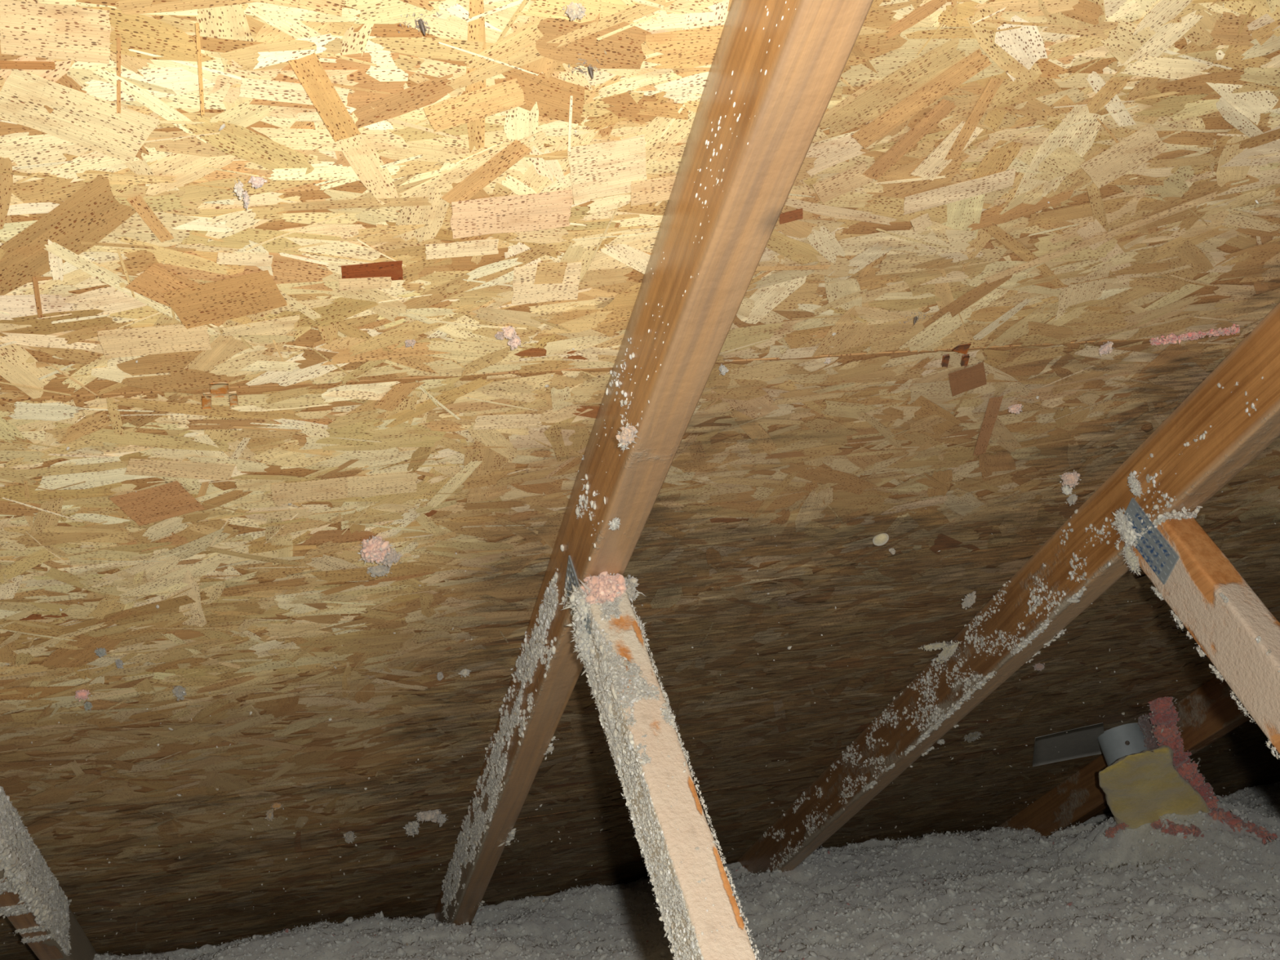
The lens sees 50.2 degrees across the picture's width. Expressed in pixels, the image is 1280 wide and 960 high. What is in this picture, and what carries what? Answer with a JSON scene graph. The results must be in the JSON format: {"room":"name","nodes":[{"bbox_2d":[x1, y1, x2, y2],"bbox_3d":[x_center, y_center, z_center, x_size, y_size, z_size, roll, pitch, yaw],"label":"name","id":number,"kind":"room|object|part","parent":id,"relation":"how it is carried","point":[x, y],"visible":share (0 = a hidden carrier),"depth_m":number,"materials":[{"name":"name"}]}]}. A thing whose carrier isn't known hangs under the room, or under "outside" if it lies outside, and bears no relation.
{"room":"attic","nodes":[
{"label":"attic","id":0,"kind":"room"},
{"bbox_2d":[0,333,1279,886],"bbox_3d":[0.682,0.153,1.818,4.500,0.481,1.130,-4,-7,-16],"label":"panel","id":1,"kind":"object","parent":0,"point":[259,596],"depth_m":1.37,"materials":[{"name":"brown wood"}]},
{"bbox_2d":[0,868,97,959],"bbox_3d":[-0.679,0.235,1.285,0.040,1.389,3.196,-4,-7,-16],"label":"roof truss","id":2,"kind":"object","parent":1,"relation":"attached to","point":[82,948],"visible":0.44,"depth_m":1.92,"materials":[{"name":"orange wood"}]},
{"bbox_2d":[0,786,71,955],"bbox_3d":[-0.756,0.444,1.630,0.067,0.384,0.786,-4,-7,-16],"label":"clinging lint","id":3,"kind":"object","parent":2,"relation":"attached to","point":[26,870],"visible":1,"depth_m":1.69},
{"bbox_2d":[75,689,93,711],"bbox_3d":[-0.566,0.224,1.386,0.017,0.025,0.046,-4,-7,-20],"label":"tuft","id":4,"kind":"object","parent":1,"relation":"attached to","point":[82,694],"visible":1,"depth_m":1.37,"materials":[{"name":"pink fabric"}]},
{"bbox_2d":[93,648,106,657],"bbox_3d":[-0.514,0.164,1.301,0.012,0.012,0.015,-7,-6,2],"label":"tuft","id":5,"kind":"object","parent":1,"relation":"attached to","point":[100,652],"visible":1,"depth_m":1.30,"materials":[{"name":"white fabric"}]},
{"bbox_2d":[115,658,124,668],"bbox_3d":[-0.508,0.179,1.332,0.009,0.010,0.014,-3,-7,-28],"label":"tuft","id":6,"kind":"object","parent":1,"relation":"attached to","point":[119,663],"visible":1,"depth_m":1.33,"materials":[{"name":"white fabric"}]},
{"bbox_2d":[172,685,186,701],"bbox_3d":[-0.479,0.221,1.418,0.015,0.020,0.026,-4,-7,-23],"label":"tuft","id":7,"kind":"object","parent":1,"relation":"attached to","point":[179,691],"visible":1,"depth_m":1.41,"materials":[{"name":"white fabric"}]},
{"bbox_2d":[201,382,238,408],"bbox_3d":[-0.302,-0.061,0.983,0.025,0.014,0.029,-4,-7,-18],"label":"clip","id":8,"kind":"object","parent":1,"relation":"attached to","point":[217,389],"visible":1,"depth_m":0.98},
{"bbox_2d":[264,802,283,821],"bbox_3d":[-0.490,0.442,1.815,0.018,0.028,0.046,-1,-8,-38],"label":"tuft","id":9,"kind":"object","parent":1,"relation":"attached to","point":[269,815],"visible":1,"depth_m":1.81,"materials":[{"name":"grey fabric"}]},
{"bbox_2d":[342,831,357,843],"bbox_3d":[-0.422,0.517,1.987,0.019,0.027,0.038,-3,-7,-30],"label":"tuft","id":10,"kind":"object","parent":1,"relation":"attached to","point":[349,837],"visible":1,"depth_m":1.98,"materials":[{"name":"grey fabric"}]},
{"bbox_2d":[357,535,403,577],"bbox_3d":[-0.236,0.068,1.242,0.039,0.037,0.075,-6,-6,-1],"label":"tuft","id":11,"kind":"object","parent":1,"relation":"attached to","point":[375,549],"visible":1,"depth_m":1.23,"materials":[{"name":"pink fabric"}]},
{"bbox_2d":[402,808,448,836],"bbox_3d":[-0.313,0.499,2.000,0.057,0.051,0.094,-3,-7,-30],"label":"tuft","id":12,"kind":"object","parent":1,"relation":"attached to","point":[411,828],"visible":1,"depth_m":1.99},
{"bbox_2d":[436,671,444,680],"bbox_3d":[-0.223,0.219,1.528,0.009,0.011,0.014,-4,-7,-18],"label":"tuft","id":13,"kind":"object","parent":1,"relation":"attached to","point":[440,677],"visible":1,"depth_m":1.52,"materials":[{"name":"white fabric"}]},
{"bbox_2d":[457,668,471,677],"bbox_3d":[-0.197,0.216,1.533,0.015,0.012,0.011,-3,-7,-27],"label":"tuft","id":14,"kind":"object","parent":1,"relation":"attached to","point":[464,672],"visible":1,"depth_m":1.53,"materials":[{"name":"fabric"}]},
{"bbox_2d":[434,0,873,959],"bbox_3d":[-0.097,0.190,1.456,0.042,1.389,3.196,-4,-7,-16],"label":"roof truss","id":15,"kind":"object","parent":1,"relation":"attached to","point":[777,67],"visible":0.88,"depth_m":0.96,"materials":[{"name":"orange wood"}]},
{"bbox_2d":[440,337,649,923],"bbox_3d":[-0.153,0.325,1.691,0.056,0.668,1.563,-4,-7,-16],"label":"clinging lint","id":16,"kind":"object","parent":15,"relation":"attached to","point":[534,651],"visible":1,"depth_m":1.62},
{"bbox_3d":[-0.056,0.112,1.227,0.004,0.096,0.064,-4,-29,-16],"label":"nail plate","id":17,"kind":"part","parent":15,"relation":"part of","materials":[{"name":"silver metal"}]},
{"bbox_2d":[608,517,620,530],"bbox_3d":[-0.021,0.036,1.119,0.012,0.012,0.017,-5,-7,-11],"label":"lint fleck","id":18,"kind":"object","parent":15,"relation":"attached to","point":[615,522],"visible":1,"depth_m":1.12,"materials":[{"name":"white fabric"}]},
{"bbox_2d":[615,422,641,452],"bbox_3d":[-0.011,-0.032,1.001,0.017,0.020,0.031,-3,-7,-24],"label":"wool wisp","id":19,"kind":"object","parent":15,"relation":"attached to","point":[627,436],"visible":1,"depth_m":0.99,"materials":[{"name":"beige fabric"}]},
{"bbox_2d":[569,596,760,959],"bbox_3d":[0.042,0.314,1.013,0.050,0.502,0.470,-4,-7,-16],"label":"clinging lint","id":20,"kind":"object","parent":15,"relation":"attached to","point":[600,681],"visible":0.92,"depth_m":1.10},
{"bbox_2d":[560,571,649,666],"bbox_3d":[-0.030,0.119,1.208,0.077,0.087,0.046,-5,-7,-10],"label":"tuft","id":21,"kind":"object","parent":20,"relation":"on","point":[603,587],"visible":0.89,"depth_m":1.20,"materials":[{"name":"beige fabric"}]},
{"bbox_2d":[718,364,728,375],"bbox_3d":[0.067,-0.089,1.091,0.008,0.012,0.008,-8,-7,16],"label":"tuft","id":22,"kind":"object","parent":1,"relation":"attached to","point":[722,369],"visible":1,"depth_m":1.09,"materials":[{"name":"beige fabric"}]},
{"bbox_2d":[824,357,831,363],"bbox_3d":[0.153,-0.098,1.115,0.007,0.006,0.005,0,-9,-44],"label":"tuft","id":23,"kind":"object","parent":1,"relation":"attached to","point":[828,360],"visible":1,"depth_m":1.11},
{"bbox_2d":[872,533,888,546],"bbox_3d":[0.256,0.063,1.451,0.018,0.013,0.018,-10,-7,27],"label":"round pellet","id":24,"kind":"object","parent":1,"relation":"attached to","point":[882,539],"visible":1,"depth_m":1.45,"materials":[{"name":"beige"}]},
{"bbox_2d":[888,547,895,555],"bbox_3d":[0.275,0.077,1.486,0.008,0.008,0.007,-8,-7,16],"label":"tuft","id":25,"kind":"object","parent":1,"relation":"attached to","point":[891,550],"visible":1,"depth_m":1.48,"materials":[{"name":"beige fabric"}]},
{"bbox_2d":[937,738,945,745],"bbox_3d":[0.487,0.423,2.210,0.016,0.012,0.010,-5,-7,-11],"label":"tuft","id":26,"kind":"object","parent":1,"relation":"attached to","point":[940,742],"visible":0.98,"depth_m":2.21,"materials":[{"name":"grey fabric"}]},
{"bbox_2d":[941,343,971,367],"bbox_3d":[0.266,-0.104,1.152,0.023,0.014,0.031,-7,-6,2],"label":"clip","id":27,"kind":"object","parent":1,"relation":"attached to","point":[962,348],"visible":1,"depth_m":1.15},
{"bbox_2d":[960,591,977,608],"bbox_3d":[0.399,0.146,1.660,0.014,0.024,0.035,-6,-6,-7],"label":"tuft","id":28,"kind":"object","parent":1,"relation":"attached to","point":[970,598],"visible":1,"depth_m":1.66,"materials":[{"name":"grey fabric"}]},
{"bbox_2d":[964,731,981,742],"bbox_3d":[0.541,0.416,2.219,0.030,0.022,0.028,-5,-7,-14],"label":"tuft","id":29,"kind":"object","parent":1,"relation":"attached to","point":[973,736],"visible":1,"depth_m":2.21,"materials":[{"name":"grey fabric"}]},
{"bbox_2d":[736,302,1279,873],"bbox_3d":[0.471,0.146,1.621,0.042,1.389,3.196,-4,-7,-16],"label":"roof truss","id":30,"kind":"object","parent":1,"relation":"attached to","point":[1189,571],"visible":0.76,"depth_m":1.37,"materials":[{"name":"orange wood"}]},
{"bbox_2d":[918,640,961,666],"bbox_3d":[0.396,0.225,1.770,0.054,0.035,0.064,-10,-7,27],"label":"wool wisp","id":31,"kind":"object","parent":30,"relation":"attached to","point":[948,651],"visible":1,"depth_m":1.76,"materials":[{"name":"beige fabric"}]},
{"bbox_2d":[763,376,1263,871],"bbox_3d":[0.419,0.287,1.837,0.056,0.671,1.510,-4,-7,-16],"label":"clinging lint","id":32,"kind":"object","parent":30,"relation":"attached to","point":[1074,598],"visible":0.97,"depth_m":1.75},
{"bbox_2d":[1111,471,1143,575],"bbox_3d":[0.504,0.045,1.404,0.024,0.108,0.055,-6,-6,-7],"label":"hanging lint","id":33,"kind":"object","parent":30,"relation":"hanging from","point":[1124,526],"visible":1,"depth_m":1.40},
{"bbox_3d":[0.514,0.061,1.382,0.004,0.096,0.064,-4,-29,-16],"label":"nail plate","id":34,"kind":"part","parent":30,"relation":"part of","materials":[{"name":"silver metal"}]},
{"bbox_2d":[1151,506,1279,759],"bbox_3d":[0.586,0.187,1.233,0.045,0.358,0.303,-5,-7,-16],"label":"clinging lint","id":35,"kind":"object","parent":30,"relation":"attached to","point":[1174,514],"visible":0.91,"depth_m":1.34},
{"bbox_2d":[1007,404,1023,413],"bbox_3d":[0.345,-0.066,1.253,0.016,0.013,0.011,-8,-7,15],"label":"tuft","id":36,"kind":"object","parent":1,"relation":"attached to","point":[1015,408],"visible":1,"depth_m":1.25,"materials":[{"name":"fabric"}]},
{"bbox_2d":[1033,662,1044,671],"bbox_3d":[0.574,0.268,1.962,0.019,0.015,0.015,-1,-8,-37],"label":"tuft","id":37,"kind":"object","parent":1,"relation":"attached to","point":[1038,666],"visible":1,"depth_m":1.96,"materials":[{"name":"fabric"}]},
{"bbox_2d":[1058,469,1081,506],"bbox_3d":[0.449,0.008,1.434,0.023,0.036,0.075,-8,-7,11],"label":"tuft","id":38,"kind":"object","parent":1,"relation":"attached to","point":[1069,480],"visible":1,"depth_m":1.41,"materials":[{"name":"fabric"}]},
{"bbox_2d":[1098,340,1115,355],"bbox_3d":[0.406,-0.116,1.189,0.009,0.014,0.017,-4,-7,-17],"label":"tuft","id":39,"kind":"object","parent":1,"relation":"attached to","point":[1106,348],"visible":1,"depth_m":1.19,"materials":[{"name":"fabric"}]},
{"bbox_2d":[1097,722,1147,765],"bbox_3d":[0.854,0.479,2.388,0.080,0.109,0.106,-4,-7,-16],"label":"vent pipe","id":40,"kind":"object","parent":1,"relation":"attached to","point":[1116,743],"visible":0.52,"depth_m":2.37,"materials":[{"name":"metal"}]},
{"bbox_2d":[1134,714,1159,749],"bbox_3d":[0.840,0.428,2.359,0.151,0.118,0.065,-7,-6,4],"label":"dusty wool","id":41,"kind":"object","parent":40,"relation":"on","point":[1144,723],"visible":0.2,"depth_m":2.35,"materials":[{"name":"fabric"}]},
{"bbox_2d":[997,675,1252,837],"bbox_3d":[1.062,0.100,1.794,0.042,1.389,3.196,-4,-7,-16],"label":"roof truss","id":42,"kind":"object","parent":1,"relation":"attached to","point":[1209,713],"visible":0.34,"depth_m":2.55,"materials":[{"name":"orange wood"}]},
{"bbox_2d":[1149,323,1239,345],"bbox_3d":[0.491,-0.128,1.206,0.089,0.013,0.016,-5,-6,-9],"label":"seam wool","id":43,"kind":"object","parent":1,"relation":"attached to","point":[1171,338],"visible":1,"depth_m":1.21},
{"bbox_2d":[0,0,1279,399],"bbox_3d":[0.744,-0.458,0.728,4.100,0.493,1.158,-4,-7,-16],"label":"panel","id":44,"kind":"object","parent":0,"point":[441,191],"depth_m":0.88,"materials":[{"name":"beige wood"}]},
{"bbox_2d":[232,175,266,209],"bbox_3d":[-0.233,-0.171,0.807,0.024,0.018,0.016,-12,-8,41],"label":"tuft","id":45,"kind":"object","parent":44,"relation":"attached to","point":[257,182],"visible":1,"depth_m":0.80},
{"bbox_2d":[404,338,416,347],"bbox_3d":[-0.164,-0.098,0.976,0.009,0.008,0.010,-4,-7,-19],"label":"tuft","id":46,"kind":"object","parent":44,"relation":"attached to","point":[408,343],"visible":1,"depth_m":0.97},
{"bbox_2d":[398,7,442,35],"bbox_3d":[-0.118,-0.243,0.728,0.027,0.011,0.017,-5,-7,-16],"label":"nail tip","id":47,"kind":"object","parent":44,"relation":"attached to","point":[420,22],"visible":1,"depth_m":0.73,"materials":[{"name":"metal"}]},
{"bbox_2d":[494,325,521,350],"bbox_3d":[-0.096,-0.103,0.993,0.017,0.018,0.024,-8,-7,14],"label":"tuft","id":48,"kind":"object","parent":44,"relation":"attached to","point":[508,331],"visible":1,"depth_m":0.99,"materials":[{"name":"pink fabric"}]},
{"bbox_2d":[562,1,586,21],"bbox_3d":[-0.036,-0.255,0.740,0.013,0.014,0.010,-5,-7,-10],"label":"tuft","id":49,"kind":"object","parent":44,"relation":"attached to","point":[574,11],"visible":1,"depth_m":0.74,"materials":[{"name":"white fabric"}]},
{"bbox_2d":[564,50,606,80],"bbox_3d":[-0.031,-0.236,0.780,0.022,0.012,0.019,-5,-7,-14],"label":"nail tip","id":50,"kind":"object","parent":44,"relation":"attached to","point":[590,70],"visible":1,"depth_m":0.78,"materials":[{"name":"metal"}]},
{"bbox_2d":[898,311,928,324],"bbox_3d":[0.221,-0.128,1.087,0.027,0.009,0.013,-4,-7,-17],"label":"nail tip","id":51,"kind":"object","parent":44,"relation":"attached to","point":[916,317],"visible":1,"depth_m":1.09,"materials":[{"name":"metal"}]},
{"bbox_2d":[0,718,1279,959],"bbox_3d":[0.440,0.748,2.803,4.500,0.446,1.047,-4,-7,-16],"label":"panel","id":52,"kind":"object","parent":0,"point":[384,882],"depth_m":2.33,"materials":[{"name":"brown wood"}]},
{"bbox_2d":[1,124,1275,949],"bbox_3d":[0.400,0.283,1.918,2.784,0.833,1.997,-4,-7,-16],"label":"crumbs","id":53,"kind":"object","parent":52,"relation":"on","point":[223,126],"visible":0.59,"depth_m":1.87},
{"bbox_2d":[93,781,1279,959],"bbox_3d":[0.573,0.629,1.771,4.000,0.235,2.649,-4,-7,-16],"label":"insulation","id":54,"kind":"object","parent":52,"relation":"on","point":[1144,892],"visible":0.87,"depth_m":2.17,"materials":[{"name":"grey fabric"}]},
{"bbox_2d":[1103,822,1128,838],"bbox_3d":[0.824,0.603,2.359,0.048,0.030,0.025,-7,-6,3],"label":"pink wool","id":55,"kind":"object","parent":54,"relation":"on","point":[1111,832],"visible":1,"depth_m":2.35,"materials":[{"name":"pink fabric"}]},
{"bbox_2d":[1097,745,1210,828],"bbox_3d":[0.880,0.534,2.336,0.161,0.181,0.306,-9,-7,26],"label":"yellow batt","id":56,"kind":"object","parent":54,"relation":"on","point":[1143,787],"visible":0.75,"depth_m":2.28,"materials":[{"name":"yellow fabric"}]},
{"bbox_2d":[1146,696,1219,809],"bbox_3d":[0.927,0.478,2.330,0.067,0.256,0.199,-12,-9,41],"label":"pink wool","id":57,"kind":"object","parent":56,"relation":"on","point":[1165,716],"visible":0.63,"depth_m":2.30,"materials":[{"name":"pink fabric"}]},
{"bbox_2d":[1150,808,1277,844],"bbox_3d":[0.964,0.585,2.298,0.195,0.053,0.124,-9,-7,23],"label":"pink wool","id":58,"kind":"object","parent":54,"relation":"on","point":[1233,821],"visible":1,"depth_m":2.29,"materials":[{"name":"pink fabric"}]},
{"bbox_2d":[1032,722,1103,766],"bbox_3d":[0.766,0.469,2.421,0.137,0.084,0.242,-8,-7,11],"label":"metal flashing","id":59,"kind":"object","parent":52,"relation":"attached to","point":[1081,742],"visible":0.96,"depth_m":2.41,"materials":[{"name":"metal"}]}
]}

